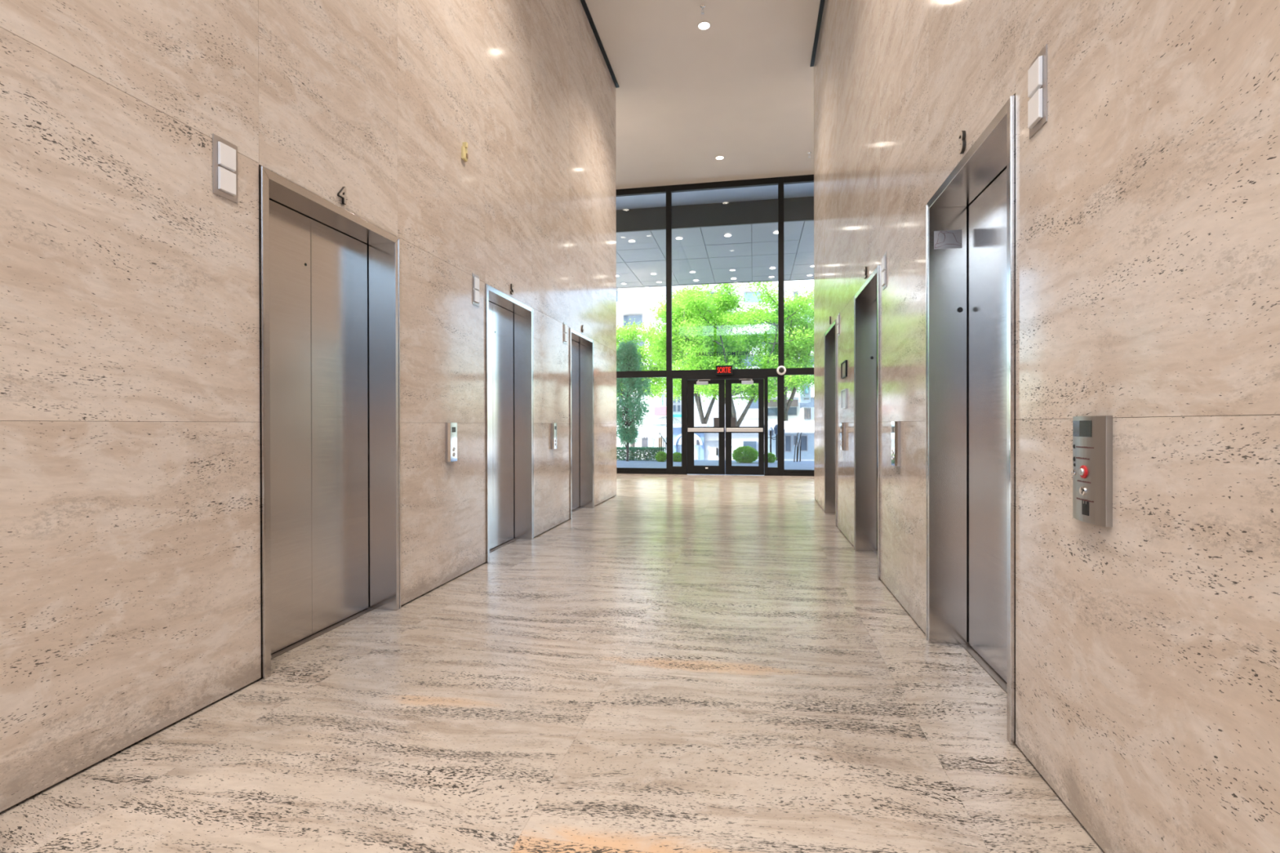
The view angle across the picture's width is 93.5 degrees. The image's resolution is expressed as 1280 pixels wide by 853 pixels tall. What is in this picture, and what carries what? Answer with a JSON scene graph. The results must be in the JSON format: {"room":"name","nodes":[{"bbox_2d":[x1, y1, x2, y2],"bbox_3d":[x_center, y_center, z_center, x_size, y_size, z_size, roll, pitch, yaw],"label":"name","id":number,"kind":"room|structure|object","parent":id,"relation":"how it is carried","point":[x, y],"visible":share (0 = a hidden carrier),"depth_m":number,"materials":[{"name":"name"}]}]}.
{"room":"lobby","nodes":[
{"label":"lobby","id":0,"kind":"room"},
{"bbox_2d":[0,0,617,812],"bbox_3d":[-4.998,-2.276,6.466,7.652,6.928,9.052,0,0,11],"label":"wall","id":1,"kind":"structure","parent":0,"point":[130,448],"depth_m":2.56,"materials":[{"name":"stone"}]},
{"bbox_2d":[212,133,237,203],"bbox_3d":[-1.814,-1.130,2.644,0.017,0.256,0.125,0,0,11],"label":"lantern","id":2,"kind":"object","parent":1,"relation":"attached to","point":[224,153],"visible":1,"depth_m":2.63,"materials":[{"name":"white plastic"}]},
{"bbox_2d":[258,165,400,679],"bbox_3d":[-1.780,-0.017,3.404,0.230,2.418,1.119,0,0,11],"label":"elevator door","id":3,"kind":"structure","parent":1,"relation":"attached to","point":[313,304],"depth_m":3.51,"materials":[{"name":"metal"}]},
{"bbox_2d":[337,186,347,204],"bbox_3d":[-1.675,-1.306,3.390,0.016,0.099,0.068,0,0,11],"label":"elevator number","id":4,"kind":"object","parent":1,"relation":"attached to","point":[341,193],"visible":1,"depth_m":3.39,"materials":[{"name":"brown metal"}]},
{"bbox_2d":[445,422,457,462],"bbox_3d":[-1.433,0.119,4.596,0.040,0.300,0.132,0,0,11],"label":"station","id":5,"kind":"object","parent":1,"relation":"attached to","point":[451,428],"visible":1,"depth_m":4.55,"materials":[{"name":"silver metal"}]},
{"bbox_2d":[461,142,468,161],"bbox_3d":[-1.397,-2.202,4.818,0.035,0.138,0.068,0,0,11],"label":"wall sensor","id":6,"kind":"object","parent":1,"relation":"attached to","point":[464,156],"visible":1,"depth_m":4.80,"materials":[{"name":"yellow plastic"}]},
{"bbox_2d":[471,272,479,306],"bbox_3d":[-1.365,-1.140,5.030,0.017,0.256,0.125,0,0,11],"label":"lantern","id":7,"kind":"object","parent":1,"relation":"attached to","point":[475,278],"visible":1,"depth_m":5.00,"materials":[{"name":"white plastic"}]},
{"bbox_2d":[484,284,533,563],"bbox_3d":[-1.331,-0.027,5.789,0.230,2.418,1.119,0,0,11],"label":"elevator door","id":8,"kind":"structure","parent":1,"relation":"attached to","point":[509,462],"depth_m":6.12,"materials":[{"name":"metal"}]},
{"bbox_2d":[510,284,514,294],"bbox_3d":[-1.226,-1.314,5.775,0.016,0.099,0.058,0,0,11],"label":"elevator number","id":9,"kind":"object","parent":1,"relation":"attached to","point":[512,292],"visible":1,"depth_m":5.76,"materials":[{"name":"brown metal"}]},
{"bbox_2d":[551,422,556,448],"bbox_3d":[-0.989,0.110,6.958,0.040,0.300,0.132,0,0,11],"label":"station","id":10,"kind":"object","parent":1,"relation":"attached to","point":[553,425],"visible":1,"depth_m":6.90,"materials":[{"name":"silver metal"}]},
{"bbox_2d":[563,321,567,344],"bbox_3d":[-0.917,-1.149,7.415,0.017,0.256,0.125,0,0,11],"label":"lantern","id":11,"kind":"object","parent":1,"relation":"attached to","point":[565,326],"visible":1,"depth_m":7.38,"materials":[{"name":"white plastic"}]},
{"bbox_2d":[568,328,594,519],"bbox_3d":[-0.882,-0.036,8.174,0.230,2.418,1.119,0,0,11],"label":"entrance","id":12,"kind":"object","parent":1,"relation":"attached to","point":[581,354],"visible":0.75,"depth_m":8.67,"materials":[{"name":"metal"}]},
{"bbox_2d":[580,0,618,87],"bbox_3d":[-1.218,-5.734,5.750,0.055,0.021,9.067,0,0,11],"label":"trim","id":13,"kind":"structure","parent":1,"relation":"attached to","point":[583,2],"depth_m":8.97,"materials":[{"name":"black metal"}]},
{"bbox_2d":[0,473,1105,852],"bbox_3d":[0.339,1.280,5.476,18.498,0.200,17.998,0,0,11],"label":"floor","id":14,"kind":"structure","parent":0,"point":[677,663],"depth_m":2.39,"materials":[{"name":"stone"}]},
{"bbox_2d":[585,0,820,189],"bbox_3d":[0.319,-5.873,5.451,18.490,0.250,17.998,0,0,11],"label":"ceiling","id":15,"kind":"structure","parent":0,"point":[740,89],"depth_m":10.19,"materials":[{"name":"paint"}]},
{"bbox_2d":[700,4,705,14],"bbox_3d":[0.858,-5.707,8.248,0.070,0.104,0.070,0,0,11],"label":"sprinkler","id":16,"kind":"object","parent":15,"relation":"attached to","point":[702,6],"visible":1,"depth_m":8.24,"materials":[{"name":"silver metal"}]},
{"bbox_2d":[697,20,711,30],"bbox_3d":[0.920,-5.754,8.647,0.193,0.011,0.193,0,0,11],"label":"recessed light","id":17,"kind":"object","parent":15,"relation":"in","point":[703,25],"visible":1,"depth_m":8.64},
{"bbox_2d":[715,155,724,159],"bbox_3d":[1.711,-5.771,12.934,0.193,0.011,0.193,0,0,11],"label":"recessed light","id":18,"kind":"object","parent":15,"relation":"in","point":[718,157],"visible":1,"depth_m":12.94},
{"bbox_2d":[616,174,813,475],"bbox_3d":[1.991,-2.318,14.257,18.524,6.927,0.100,0,0,11],"label":"window","id":19,"kind":"structure","parent":0,"point":[668,373],"depth_m":14.28,"materials":[{"name":"black metal"}]},
{"bbox_2d":[715,364,732,375],"bbox_3d":[1.979,-1.322,14.170,0.390,0.224,0.080,0,0,11],"label":"exit sign","id":20,"kind":"object","parent":19,"relation":"attached to","point":[720,370],"visible":1,"depth_m":14.14,"materials":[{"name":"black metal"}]},
{"bbox_2d":[671,374,778,475],"bbox_3d":[1.987,-0.024,14.216,2.500,2.340,0.199,0,0,11],"label":"door","id":21,"kind":"structure","parent":19,"relation":"attached to","point":[724,424],"depth_m":14.22,"materials":[{"name":"black metal"}]},
{"bbox_2d":[776,365,786,374],"bbox_3d":[3.268,-1.299,13.923,0.216,0.216,0.092,0,0,11],"label":"dome camera","id":22,"kind":"object","parent":19,"relation":"attached to","point":[781,370],"visible":1,"depth_m":13.91,"materials":[{"name":"white plastic"}]},
{"bbox_2d":[813,0,1279,852],"bbox_3d":[5.676,-2.292,4.459,7.605,6.928,9.052,0,0,11],"label":"wall","id":23,"kind":"structure","parent":0,"point":[1148,193],"depth_m":1.64,"materials":[{"name":"stone"}]},
{"bbox_2d":[809,0,824,66],"bbox_3d":[1.906,-5.739,5.162,0.055,0.021,9.067,0,0,11],"label":"trim","id":24,"kind":"structure","parent":23,"relation":"attached to","point":[822,2],"depth_m":8.77,"materials":[{"name":"black metal"}]},
{"bbox_2d":[824,319,837,527],"bbox_3d":[2.491,-0.041,7.539,0.230,2.418,1.119,0,0,11],"label":"entrance","id":25,"kind":"object","parent":23,"relation":"attached to","point":[830,335],"visible":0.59,"depth_m":8.05,"materials":[{"name":"metal"}]},
{"bbox_2d":[836,312,839,336],"bbox_3d":[2.244,-1.154,6.820,0.017,0.256,0.125,0,0,11],"label":"lantern","id":26,"kind":"object","parent":23,"relation":"attached to","point":[838,314],"visible":1,"depth_m":6.78,"materials":[{"name":"white plastic"}]},
{"bbox_2d":[840,422,845,450],"bbox_3d":[2.161,0.105,6.432,0.040,0.300,0.132,0,0,11],"label":"station","id":27,"kind":"object","parent":23,"relation":"attached to","point":[842,429],"visible":1,"depth_m":6.37,"materials":[{"name":"silver metal"}]},
{"bbox_2d":[840,388,847,408],"bbox_3d":[2.163,-0.290,6.384,0.018,0.205,0.330,0,0,11],"label":"notice","id":28,"kind":"object","parent":23,"relation":"attached to","point":[844,392],"visible":1,"depth_m":6.35,"materials":[{"name":"paper"}]},
{"bbox_2d":[840,360,847,378],"bbox_3d":[2.162,-0.602,6.383,0.018,0.170,0.330,0,0,11],"label":"notice","id":29,"kind":"object","parent":23,"relation":"attached to","point":[844,364],"visible":1,"depth_m":6.35,"materials":[{"name":"black metal"}]},
{"bbox_2d":[863,266,866,279],"bbox_3d":[1.932,-1.321,5.158,0.016,0.099,0.064,0,0,11],"label":"elevator number","id":30,"kind":"object","parent":23,"relation":"attached to","point":[865,268],"visible":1,"depth_m":5.15,"materials":[{"name":"brown metal"}]},
{"bbox_2d":[853,265,880,580],"bbox_3d":[2.043,-0.032,5.154,0.230,2.418,1.119,0,0,11],"label":"entrance","id":31,"kind":"object","parent":23,"relation":"attached to","point":[865,299],"visible":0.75,"depth_m":5.66,"materials":[{"name":"metal"}]},
{"bbox_2d":[881,251,887,289],"bbox_3d":[1.796,-1.145,4.435,0.017,0.256,0.125,0,0,11],"label":"lantern","id":32,"kind":"object","parent":23,"relation":"attached to","point":[884,274],"visible":1,"depth_m":4.40,"materials":[{"name":"white plastic"}]},
{"bbox_2d":[891,421,900,466],"bbox_3d":[1.712,0.114,4.042,0.040,0.300,0.132,0,0,11],"label":"station","id":33,"kind":"object","parent":23,"relation":"attached to","point":[895,425],"visible":1,"depth_m":3.99,"materials":[{"name":"silver metal"}]},
{"bbox_2d":[958,130,965,154],"bbox_3d":[1.483,-1.310,2.773,0.016,0.100,0.054,0,0,11],"label":"elevator number","id":34,"kind":"object","parent":23,"relation":"attached to","point":[962,135],"visible":1,"depth_m":2.76,"materials":[{"name":"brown metal"}]},
{"bbox_2d":[925,95,1017,746],"bbox_3d":[1.594,-0.022,2.769,0.230,2.418,1.119,0,0,11],"label":"elevator door","id":35,"kind":"structure","parent":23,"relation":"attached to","point":[992,215],"depth_m":3.10,"materials":[{"name":"metal"}]},
{"bbox_2d":[933,229,962,248],"bbox_3d":[1.673,-1.017,3.273,0.141,0.099,0.002,0,0,11],"label":"sticker","id":36,"kind":"object","parent":35,"relation":"attached to","point":[945,239],"visible":1,"depth_m":3.27,"materials":[{"name":"grey"}]},
{"bbox_2d":[1027,44,1047,138],"bbox_3d":[1.347,-1.135,2.050,0.017,0.256,0.125,0,0,11],"label":"lantern","id":37,"kind":"object","parent":23,"relation":"attached to","point":[1037,71],"visible":1,"depth_m":2.02,"materials":[{"name":"white plastic"}]},
{"bbox_2d":[1071,415,1112,527],"bbox_3d":[1.275,0.121,1.718,0.039,0.302,0.173,0,0,11],"label":"elevator call panel","id":38,"kind":"object","parent":23,"relation":"attached to","point":[1092,436],"visible":1,"depth_m":1.68,"materials":[{"name":"metal"}]},
{"bbox_2d":[1078,468,1084,475],"bbox_3d":[1.261,0.129,1.717,0.011,0.021,0.021,0,0,11],"label":"switch","id":39,"kind":"object","parent":38,"relation":"attached to","point":[1081,471],"depth_m":1.71,"materials":[{"name":"plastic"}]},
{"bbox_3d":[0.989,-6.387,9.018,22.490,0.550,26.060,0,0,11],"label":"roof","id":40,"kind":"structure","parent":0,"visible":0},
{"bbox_2d":[616,182,813,288],"bbox_3d":[2.699,-5.704,18.105,22.490,1.010,7.732,0,0,11],"label":"soffit","id":41,"kind":"structure","parent":40,"relation":"attached to","point":[703,218],"depth_m":16.49,"materials":[{"name":"paint"}]},
{"label":"outside","id":42,"kind":"structure","parent":0,"visible":0},
{"bbox_2d":[616,459,813,475],"bbox_3d":[-1.673,1.400,18.147,70.000,0.480,6.161,0,0,11],"label":"terrace","id":43,"kind":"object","parent":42,"point":[788,464],"depth_m":18.40,"materials":[{"name":"grey concrete"}]},
{"bbox_2d":[616,338,653,461],"bbox_3d":[-0.492,-0.872,19.886,1.752,4.050,1.846,0,0,-25],"label":"cedar","id":44,"kind":"object","parent":43,"relation":"on","point":[627,359],"visible":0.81,"depth_m":19.66,"materials":[{"name":"green plant"}]},
{"bbox_2d":[616,445,665,460],"bbox_3d":[-2.132,0.929,21.013,6.250,0.551,0.837,0,0,11],"label":"clipped hedge","id":45,"kind":"object","parent":43,"relation":"on","point":[643,451],"visible":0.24,"depth_m":20.36,"materials":[{"name":"green plant"}]},
{"bbox_2d":[654,450,666,462],"bbox_3d":[0.697,0.986,19.717,0.424,0.402,0.386,0,0,37],"label":"shrub","id":46,"kind":"object","parent":43,"relation":"on","point":[661,457],"visible":0.96,"depth_m":19.62,"materials":[{"name":"green plant"}]},
{"bbox_2d":[658,431,666,460],"bbox_3d":[0.780,0.665,19.952,0.312,0.967,0.028,0,0,11],"label":"terrace railing","id":47,"kind":"object","parent":43,"relation":"on","point":[659,432],"visible":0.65,"depth_m":19.95,"materials":[{"name":"black metal"}]},
{"bbox_2d":[673,452,681,462],"bbox_3d":[1.217,0.996,19.708,0.483,0.398,0.444,0,0,11],"label":"shrub","id":48,"kind":"object","parent":43,"relation":"on","point":[677,456],"visible":0.76,"depth_m":19.61,"materials":[{"name":"green plant"}]},
{"bbox_2d":[731,445,758,462],"bbox_3d":[3.338,0.903,19.130,0.899,0.606,0.746,0,0,11],"label":"round shrub","id":49,"kind":"object","parent":43,"relation":"on","point":[738,455],"visible":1,"depth_m":18.93,"materials":[{"name":"green plant"}]},
{"bbox_2d":[768,452,777,462],"bbox_3d":[4.122,0.998,19.181,0.479,0.366,0.423,0,0,11],"label":"shrub","id":50,"kind":"object","parent":43,"relation":"on","point":[771,457],"visible":0.66,"depth_m":19.07,"materials":[{"name":"green plant"}]},
{"bbox_2d":[793,431,802,462],"bbox_3d":[5.166,0.665,19.625,0.158,0.956,0.580,0,0,31],"label":"stair handrail","id":51,"kind":"object","parent":43,"relation":"on","point":[798,432],"visible":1,"depth_m":19.59,"materials":[{"name":"black metal"}]},
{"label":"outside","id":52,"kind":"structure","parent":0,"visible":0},
{"bbox_2d":[798,280,810,403],"bbox_3d":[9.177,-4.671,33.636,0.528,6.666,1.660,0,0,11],"label":"tower","id":53,"kind":"structure","parent":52,"point":[802,398],"depth_m":32.88,"materials":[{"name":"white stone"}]},
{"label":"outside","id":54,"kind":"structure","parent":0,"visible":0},
{"bbox_3d":[-0.516,3.546,24.277,70.000,1.140,6.300,0,0,11],"label":"landing","id":55,"kind":"object","parent":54,"visible":0},
{"bbox_2d":[768,424,777,452],"bbox_3d":[4.986,1.389,22.980,0.660,2.940,0.220,0,0,11],"label":"lamp post","id":56,"kind":"object","parent":55,"relation":"on","point":[775,426],"visible":0.38,"depth_m":22.95,"materials":[{"name":"black metal"}]},
{"bbox_2d":[768,426,785,460],"bbox_3d":[5.538,1.482,24.403,0.660,2.940,0.220,0,0,11],"label":"lamp post","id":57,"kind":"object","parent":55,"relation":"on","point":[771,428],"visible":0.31,"depth_m":24.38,"materials":[{"name":"black metal"}]},
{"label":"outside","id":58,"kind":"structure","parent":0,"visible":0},
{"bbox_3d":[16.698,3.653,88.758,180.000,0.400,139.400,0,0,11],"label":"street","id":59,"kind":"object","parent":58,"visible":0},
{"bbox_2d":[616,389,666,459],"bbox_3d":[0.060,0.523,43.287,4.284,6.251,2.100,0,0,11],"label":"building","id":60,"kind":"structure","parent":59,"relation":"on","point":[657,409],"depth_m":42.58,"materials":[{"name":"white paint"}]},
{"bbox_2d":[616,285,676,390],"bbox_3d":[-0.268,-11.800,71.598,7.786,30.700,10.900,0,0,14],"label":"apartment tower","id":61,"kind":"structure","parent":59,"relation":"on","point":[632,303],"depth_m":67.01,"materials":[{"name":"white paint"}]},
{"bbox_2d":[616,318,687,459],"bbox_3d":[0.052,-1.280,33.665,7.379,9.926,4.815,0,0,-2],"label":"tree","id":62,"kind":"object","parent":59,"relation":"on","point":[625,333],"visible":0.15,"depth_m":32.93,"materials":[{"name":"green plant"}]},
{"bbox_2d":[641,416,681,459],"bbox_3d":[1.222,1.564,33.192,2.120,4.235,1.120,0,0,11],"label":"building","id":63,"kind":"structure","parent":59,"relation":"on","point":[651,431],"depth_m":33.16,"materials":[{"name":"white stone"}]},
{"bbox_2d":[672,389,698,444],"bbox_3d":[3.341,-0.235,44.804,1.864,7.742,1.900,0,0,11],"label":"grid building","id":64,"kind":"structure","parent":59,"relation":"on","point":[677,406],"depth_m":44.20,"materials":[{"name":"white paint"}]},
{"bbox_2d":[631,282,777,424],"bbox_3d":[3.088,-1.877,30.812,6.265,11.128,6.715,0,0,-26],"label":"tree","id":65,"kind":"object","parent":59,"relation":"on","point":[660,350],"visible":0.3,"depth_m":30.05,"materials":[{"name":"green plant"}]},
{"bbox_2d":[672,424,758,460],"bbox_3d":[3.627,1.793,27.877,4.334,3.804,2.480,0,0,11],"label":"pavilion","id":66,"kind":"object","parent":59,"relation":"on","point":[705,444],"visible":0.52,"depth_m":26.95,"materials":[{"name":"blue stone"}]},
{"bbox_2d":[665,281,813,426],"bbox_3d":[5.246,-1.791,30.226,8.580,10.950,8.880,0,0,1],"label":"tree","id":67,"kind":"object","parent":59,"relation":"on","point":[692,301],"visible":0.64,"depth_m":28.54,"materials":[{"name":"green plant"}]},
{"bbox_2d":[675,279,813,426],"bbox_3d":[15.239,-11.889,87.159,23.367,30.700,10.500,0,0,1],"label":"apartment tower","id":68,"kind":"structure","parent":59,"relation":"on","point":[751,418],"depth_m":82.36,"materials":[{"name":"white paint"}]},
{"bbox_2d":[748,290,813,421],"bbox_3d":[8.131,-1.446,30.996,5.632,10.241,6.606,0,0,11],"label":"tree","id":69,"kind":"object","parent":59,"relation":"on","point":[803,361],"visible":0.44,"depth_m":29.60,"materials":[{"name":"green plant"}]},
{"bbox_2d":[768,377,799,421],"bbox_3d":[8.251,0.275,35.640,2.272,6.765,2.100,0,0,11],"label":"building","id":70,"kind":"structure","parent":59,"relation":"on","point":[793,413],"depth_m":34.97,"materials":[{"name":"white paint"}]},
{"bbox_2d":[768,421,813,461],"bbox_3d":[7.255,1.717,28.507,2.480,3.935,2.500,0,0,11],"label":"building","id":71,"kind":"structure","parent":59,"relation":"on","point":[792,428],"depth_m":28.04,"materials":[{"name":"white paint"}]},
{"bbox_2d":[800,407,813,421],"bbox_3d":[9.497,1.294,34.097,0.606,4.733,1.680,0,0,11],"label":"slatted screen","id":72,"kind":"object","parent":59,"relation":"on","point":[806,413],"visible":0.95,"depth_m":33.34,"materials":[{"name":"white paint"}]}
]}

